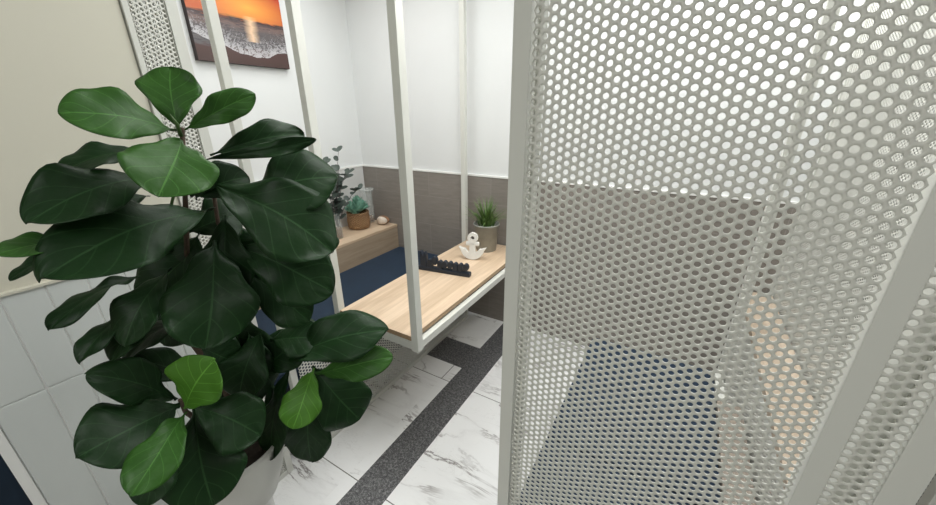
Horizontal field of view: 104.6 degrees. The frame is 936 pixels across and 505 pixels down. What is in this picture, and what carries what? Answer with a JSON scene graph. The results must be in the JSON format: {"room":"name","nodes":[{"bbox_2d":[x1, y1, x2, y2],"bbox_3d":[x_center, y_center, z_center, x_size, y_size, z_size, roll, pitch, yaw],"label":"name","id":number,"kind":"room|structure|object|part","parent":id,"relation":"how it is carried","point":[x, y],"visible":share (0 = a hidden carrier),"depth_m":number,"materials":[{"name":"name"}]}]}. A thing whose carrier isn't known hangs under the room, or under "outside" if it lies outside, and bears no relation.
{"room":"bathroom","nodes":[
{"label":"bathroom","id":0,"kind":"room"},
{"bbox_2d":[0,0,189,502],"bbox_3d":[-1.185,-0.066,1.052,0.140,2.780,0.555,12,24,29],"label":"wall partition","id":1,"kind":"structure","parent":0,"point":[50,49],"depth_m":0.94,"materials":[{"name":"beige paint"}]},
{"bbox_2d":[0,429,47,504],"bbox_3d":[-1.319,0.728,1.098,0.160,1.268,0.022,12,24,29],"label":"trim","id":2,"kind":"structure","parent":1,"relation":"attached to","point":[8,454],"depth_m":1.01,"materials":[{"name":"white"}]},
{"bbox_2d":[0,280,63,297],"bbox_3d":[-1.117,0.059,1.057,0.019,0.007,0.554,12,24,29],"label":"trim","id":3,"kind":"structure","parent":1,"relation":"attached to","point":[44,283],"depth_m":0.96,"materials":[{"name":"beige paint"}]},
{"bbox_2d":[0,273,185,504],"bbox_3d":[-1.115,0.653,1.293,0.010,1.264,0.546,12,24,29],"label":"trim","id":4,"kind":"structure","parent":1,"relation":"attached to","point":[45,287],"depth_m":1.04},
{"bbox_2d":[0,269,196,504],"bbox_3d":[-1.113,0.651,1.292,0.013,1.268,0.542,12,24,29],"label":"wall tiles","id":5,"kind":"structure","parent":1,"relation":"attached to","point":[33,425],"depth_m":1.04,"materials":[{"name":"white tile"}]},
{"bbox_2d":[131,0,362,180],"bbox_3d":[-1.536,-0.681,2.650,0.120,2.780,1.900,12,24,29],"label":"wall","id":6,"kind":"structure","parent":0,"point":[325,25],"depth_m":2.79,"materials":[{"name":"white paint"}]},
{"bbox_2d":[181,0,289,69],"bbox_3d":[-1.466,-1.522,2.292,0.038,0.600,0.600,12,24,29],"label":"picture","id":7,"kind":"object","parent":6,"relation":"attached to","point":[252,30],"visible":1,"depth_m":2.33,"materials":[{"name":"paper"}]},
{"bbox_2d":[188,166,366,236],"bbox_3d":[-1.461,0.042,2.920,0.008,1.235,1.816,12,24,29],"label":"trim","id":8,"kind":"structure","parent":6,"relation":"attached to","point":[357,178],"depth_m":3.36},
{"bbox_2d":[255,165,362,181],"bbox_3d":[-1.463,-0.540,2.694,0.013,0.014,1.816,12,24,29],"label":"trim","id":9,"kind":"structure","parent":6,"relation":"attached to","point":[356,165],"depth_m":3.30,"materials":[{"name":"white"}]},
{"bbox_2d":[216,399,284,504],"bbox_3d":[-0.823,0.760,1.281,0.370,0.276,0.370,12,24,29],"label":"planter","id":10,"kind":"object","parent":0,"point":[259,480],"depth_m":1.19,"materials":[{"name":"white ceramic"}]},
{"bbox_2d":[346,209,369,229],"bbox_3d":[-0.998,-0.301,3.298,0.202,0.156,0.202,12,24,29],"label":"basket","id":11,"kind":"object","parent":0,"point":[356,220],"depth_m":3.22,"materials":[{"name":"brown wicker"}]},
{"bbox_2d":[473,220,499,252],"bbox_3d":[0.139,-0.122,2.743,0.198,0.208,0.198,12,24,29],"label":"pot","id":12,"kind":"object","parent":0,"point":[488,234],"depth_m":2.67,"materials":[{"name":"grey concrete"}]},
{"bbox_2d":[273,311,769,504],"bbox_3d":[0.260,1.621,0.656,6.800,0.100,4.700,12,24,29],"label":"floor","id":13,"kind":"structure","parent":0,"point":[460,466],"depth_m":2.00,"materials":[{"name":"white stone"}]},
{"bbox_2d":[0,455,32,504],"bbox_3d":[-2.081,1.097,1.222,1.445,0.500,0.783,12,24,29],"label":"bench","id":14,"kind":"object","parent":13,"relation":"on","point":[11,491],"visible":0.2,"depth_m":1.25,"materials":[{"name":"blue paint"}]},
{"bbox_2d":[266,496,274,504],"bbox_3d":[-0.821,1.074,1.403,0.160,0.395,0.160,12,24,29],"label":"plant stand","id":15,"kind":"object","parent":13,"relation":"on","point":[271,501],"visible":0.02,"depth_m":1.37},
{"bbox_2d":[0,66,392,504],"bbox_3d":[-0.696,0.227,1.086,0.556,1.409,0.747,17,27,37],"label":"fiddle leaf fig","id":16,"kind":"object","parent":15,"relation":"on","point":[230,449],"visible":1,"depth_m":0.92,"materials":[{"name":"plant"}]},
{"bbox_2d":[201,0,467,438],"bbox_3d":[-0.433,-0.466,2.072,0.049,2.780,1.633,12,24,29],"label":"frame","id":17,"kind":"object","parent":13,"relation":"on","point":[209,7],"visible":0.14,"depth_m":1.76,"materials":[{"name":"white metal"}]},
{"bbox_3d":[-0.415,0.811,2.581,0.022,0.030,1.600,12,24,29],"label":"rail","id":18,"kind":"part","parent":17,"relation":"part of","materials":[{"name":"white metal"}]},
{"bbox_2d":[255,247,438,393],"bbox_3d":[-0.961,0.477,2.804,1.095,0.500,1.768,12,24,29],"label":"bench","id":19,"kind":"object","parent":13,"relation":"on","point":[361,280],"visible":0.23,"depth_m":2.75,"materials":[{"name":"blue fabric"}]},
{"bbox_2d":[259,220,398,309],"bbox_3d":[-1.280,0.122,2.867,0.371,0.319,1.766,12,24,29],"label":"ledge","id":20,"kind":"object","parent":19,"relation":"on","point":[356,247],"visible":0.2,"depth_m":3.16,"materials":[{"name":"brown wood"}]},
{"bbox_2d":[323,146,362,237],"bbox_3d":[-1.020,-0.492,2.981,0.215,0.742,0.406,12,24,29],"label":"plant","id":21,"kind":"object","parent":20,"relation":"on","point":[337,204],"visible":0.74,"depth_m":2.96,"materials":[{"name":"green plant"}]},
{"bbox_2d":[343,195,369,229],"bbox_3d":[-0.999,-0.365,3.266,0.229,0.299,0.240,-2,21,-3],"label":"plant","id":22,"kind":"object","parent":20,"relation":"on","point":[358,218],"visible":0.98,"depth_m":3.21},
{"bbox_2d":[377,216,389,223],"bbox_3d":[-0.799,-0.308,3.414,0.132,0.083,0.110,12,24,29],"label":"seashell","id":23,"kind":"object","parent":20,"relation":"on","point":[381,219],"visible":1,"depth_m":3.37,"materials":[{"name":"beige"}]},
{"bbox_2d":[285,0,505,352],"bbox_3d":[-0.135,-0.483,2.112,0.567,2.780,1.358,12,24,29],"label":"shelving unit","id":24,"kind":"object","parent":13,"relation":"on","point":[410,304],"visible":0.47,"depth_m":1.83,"materials":[{"name":"brown wood"}]},
{"bbox_3d":[-0.699,-0.324,1.711,0.038,2.780,0.040,12,24,29],"label":"post","id":25,"kind":"part","parent":24,"relation":"part of","materials":[{"name":"white metal"}]},
{"bbox_3d":[-0.246,-0.530,1.341,0.038,2.135,0.040,12,24,29],"label":"post","id":26,"kind":"part","parent":24,"relation":"part of","materials":[{"name":"white metal"}]},
{"bbox_2d":[418,250,470,276],"bbox_3d":[-0.156,0.070,2.357,0.370,0.132,0.040,8,23,20],"label":"word sign","id":27,"kind":"object","parent":24,"relation":"on","point":[460,269],"visible":1,"depth_m":2.35,"materials":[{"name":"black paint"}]},
{"bbox_3d":[-0.032,-1.036,2.643,0.038,2.135,0.038,12,24,29],"label":"post","id":28,"kind":"part","parent":24,"relation":"part of","materials":[{"name":"white metal"}]},
{"bbox_2d":[459,232,486,259],"bbox_3d":[0.033,-0.046,2.567,0.198,0.197,0.053,4,22,12],"label":"ornament","id":29,"kind":"object","parent":24,"relation":"on","point":[471,254],"visible":1,"depth_m":2.56,"materials":[{"name":"white ceramic"}]},
{"bbox_2d":[458,194,506,252],"bbox_3d":[0.128,-0.221,2.699,0.439,0.424,0.405,12,24,29],"label":"potted grass","id":30,"kind":"object","parent":24,"relation":"on","point":[486,227],"depth_m":2.67,"materials":[{"name":"green plant"}]},
{"bbox_2d":[336,324,502,504],"bbox_3d":[-0.800,1.353,1.227,0.185,0.001,4.699,12,24,29],"label":"floor tile strip","id":31,"kind":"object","parent":13,"relation":"on","point":[379,481],"depth_m":2.06,"materials":[{"name":"tile"}]},
{"bbox_2d":[427,337,479,367],"bbox_3d":[-0.117,0.754,2.765,0.327,0.001,0.265,12,24,29],"label":"trim","id":32,"kind":"structure","parent":13,"relation":"on","point":[457,353],"depth_m":2.75,"materials":[{"name":"stone"}]},
{"bbox_2d":[118,0,935,504],"bbox_3d":[-0.687,-0.110,1.156,2.971,2.780,0.141,12,24,29],"label":"screen","id":33,"kind":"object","parent":13,"relation":"on","point":[871,440],"depth_m":0.49,"materials":[{"name":"white metal"}]},
{"bbox_3d":[-0.982,-0.145,1.252,0.028,2.780,0.015,12,24,29],"label":"post","id":34,"kind":"part","parent":33,"relation":"part of","materials":[{"name":"white metal"}]},
{"bbox_3d":[-1.424,-0.695,1.471,1.138,1.854,0.001,12,24,29],"label":"panel","id":35,"kind":"part","parent":33,"relation":"part of","materials":[{"name":"white metal"}]},
{"bbox_3d":[-0.945,1.121,1.792,0.024,0.028,0.095,12,24,29],"label":"rail","id":36,"kind":"part","parent":33,"relation":"part of","materials":[{"name":"white metal"}]},
{"bbox_3d":[0.086,0.070,0.677,0.028,2.780,0.028,12,24,29],"label":"post","id":37,"kind":"part","parent":33,"relation":"part of","materials":[{"name":"white metal"}]},
{"bbox_3d":[0.104,0.058,0.711,0.001,2.718,0.049,12,24,29],"label":"return panel","id":38,"kind":"part","parent":33,"relation":"part of","materials":[{"name":"white metal"}]},
{"bbox_3d":[0.120,0.045,0.740,0.016,2.780,0.022,12,24,29],"label":"post","id":39,"kind":"part","parent":33,"relation":"part of","materials":[{"name":"white metal"}]},
{"bbox_3d":[0.487,0.154,0.454,0.026,2.780,0.028,12,24,29],"label":"post","id":40,"kind":"part","parent":33,"relation":"part of","materials":[{"name":"white metal"}]},
{"bbox_3d":[0.512,0.164,0.428,0.049,2.718,0.001,12,24,29],"label":"panel","id":41,"kind":"part","parent":33,"relation":"part of","materials":[{"name":"white metal"}]},
{"bbox_3d":[0.601,0.139,0.488,0.028,2.780,0.028,12,24,29],"label":"post","id":42,"kind":"part","parent":33,"relation":"part of","materials":[{"name":"white metal"}]},
{"bbox_3d":[0.585,0.155,0.451,0.001,2.718,0.060,12,24,29],"label":"return panel","id":43,"kind":"part","parent":33,"relation":"part of","materials":[{"name":"white metal"}]},
{"bbox_3d":[0.553,0.167,0.418,0.032,2.780,0.030,12,24,29],"label":"post","id":44,"kind":"part","parent":33,"relation":"part of","materials":[{"name":"white metal"}]},
{"bbox_2d":[518,0,841,504],"bbox_3d":[0.699,-0.116,1.147,0.642,2.780,1.223,12,24,29],"label":"bench","id":45,"kind":"object","parent":13,"relation":"on","point":[829,4],"visible":0.26,"depth_m":1.43,"materials":[{"name":"blue paint"}]},
{"bbox_2d":[518,438,688,504],"bbox_3d":[0.427,0.879,1.185,0.495,0.100,0.383,12,24,29],"label":"seat cushion","id":46,"kind":"object","parent":45,"relation":"on","point":[546,441],"depth_m":1.25,"materials":[{"name":"blue fabric"}]},
{"bbox_2d":[547,338,719,504],"bbox_3d":[0.767,0.702,1.635,0.585,0.100,0.788,12,24,29],"label":"seat cushion","id":47,"kind":"object","parent":45,"relation":"on","point":[716,382],"depth_m":1.52,"materials":[{"name":"blue fabric"}]},
{"bbox_3d":[1.188,0.646,1.712,0.034,0.035,0.220,12,24,29],"label":"rail","id":48,"kind":"part","parent":45,"relation":"part of","materials":[{"name":"white metal"}]},
{"bbox_3d":[1.261,-0.248,1.477,0.039,2.780,0.038,12,24,29],"label":"post","id":49,"kind":"part","parent":45,"relation":"part of","materials":[{"name":"white metal"}]},
{"bbox_2d":[715,401,755,504],"bbox_3d":[1.008,0.984,1.456,0.092,0.500,0.565,12,24,29],"label":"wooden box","id":50,"kind":"object","parent":13,"relation":"on","point":[737,408],"visible":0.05,"depth_m":1.35,"materials":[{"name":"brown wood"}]},
{"bbox_2d":[724,292,818,504],"bbox_3d":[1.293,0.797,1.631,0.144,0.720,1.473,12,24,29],"label":"table","id":51,"kind":"object","parent":13,"relation":"on","point":[761,299],"visible":0.16,"depth_m":1.42,"materials":[{"name":"brown wood"}]},
{"bbox_2d":[741,0,935,504],"bbox_3d":[1.425,-0.156,1.237,0.110,2.780,1.431,12,24,29],"label":"wall","id":52,"kind":"structure","parent":13,"relation":"on","point":[929,496],"depth_m":1.34,"materials":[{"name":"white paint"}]},
{"bbox_3d":[1.748,-0.383,1.818,0.028,2.780,0.028,12,24,29],"label":"post","id":53,"kind":"part","parent":52,"relation":"part of","materials":[{"name":"white metal"}]},
{"bbox_3d":[1.819,-0.368,1.779,0.028,2.780,0.028,12,24,29],"label":"post","id":54,"kind":"part","parent":52,"relation":"part of","materials":[{"name":"white metal"}]},
{"bbox_3d":[1.102,0.071,0.656,0.028,2.780,0.028,12,24,29],"label":"post","id":55,"kind":"part","parent":52,"relation":"part of","materials":[{"name":"white metal"}]},
{"bbox_2d":[345,0,935,210],"bbox_3d":[1.482,-0.477,2.065,6.800,2.780,0.120,12,24,29],"label":"wall","id":56,"kind":"structure","parent":0,"point":[431,27],"depth_m":2.49,"materials":[{"name":"white paint"}]},
{"bbox_2d":[362,164,861,208],"bbox_3d":[1.664,-0.273,1.946,6.200,0.014,0.014,12,24,29],"label":"trim","id":57,"kind":"structure","parent":56,"relation":"attached to","point":[445,172],"depth_m":2.71,"materials":[{"name":"white"}]},
{"bbox_2d":[363,166,900,396],"bbox_3d":[1.669,0.308,2.173,6.200,1.235,0.009,12,24,29],"label":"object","id":58,"kind":"structure","parent":56,"relation":"attached to","point":[437,196],"depth_m":2.64,"materials":[{"name":"beige tile"}]}
]}

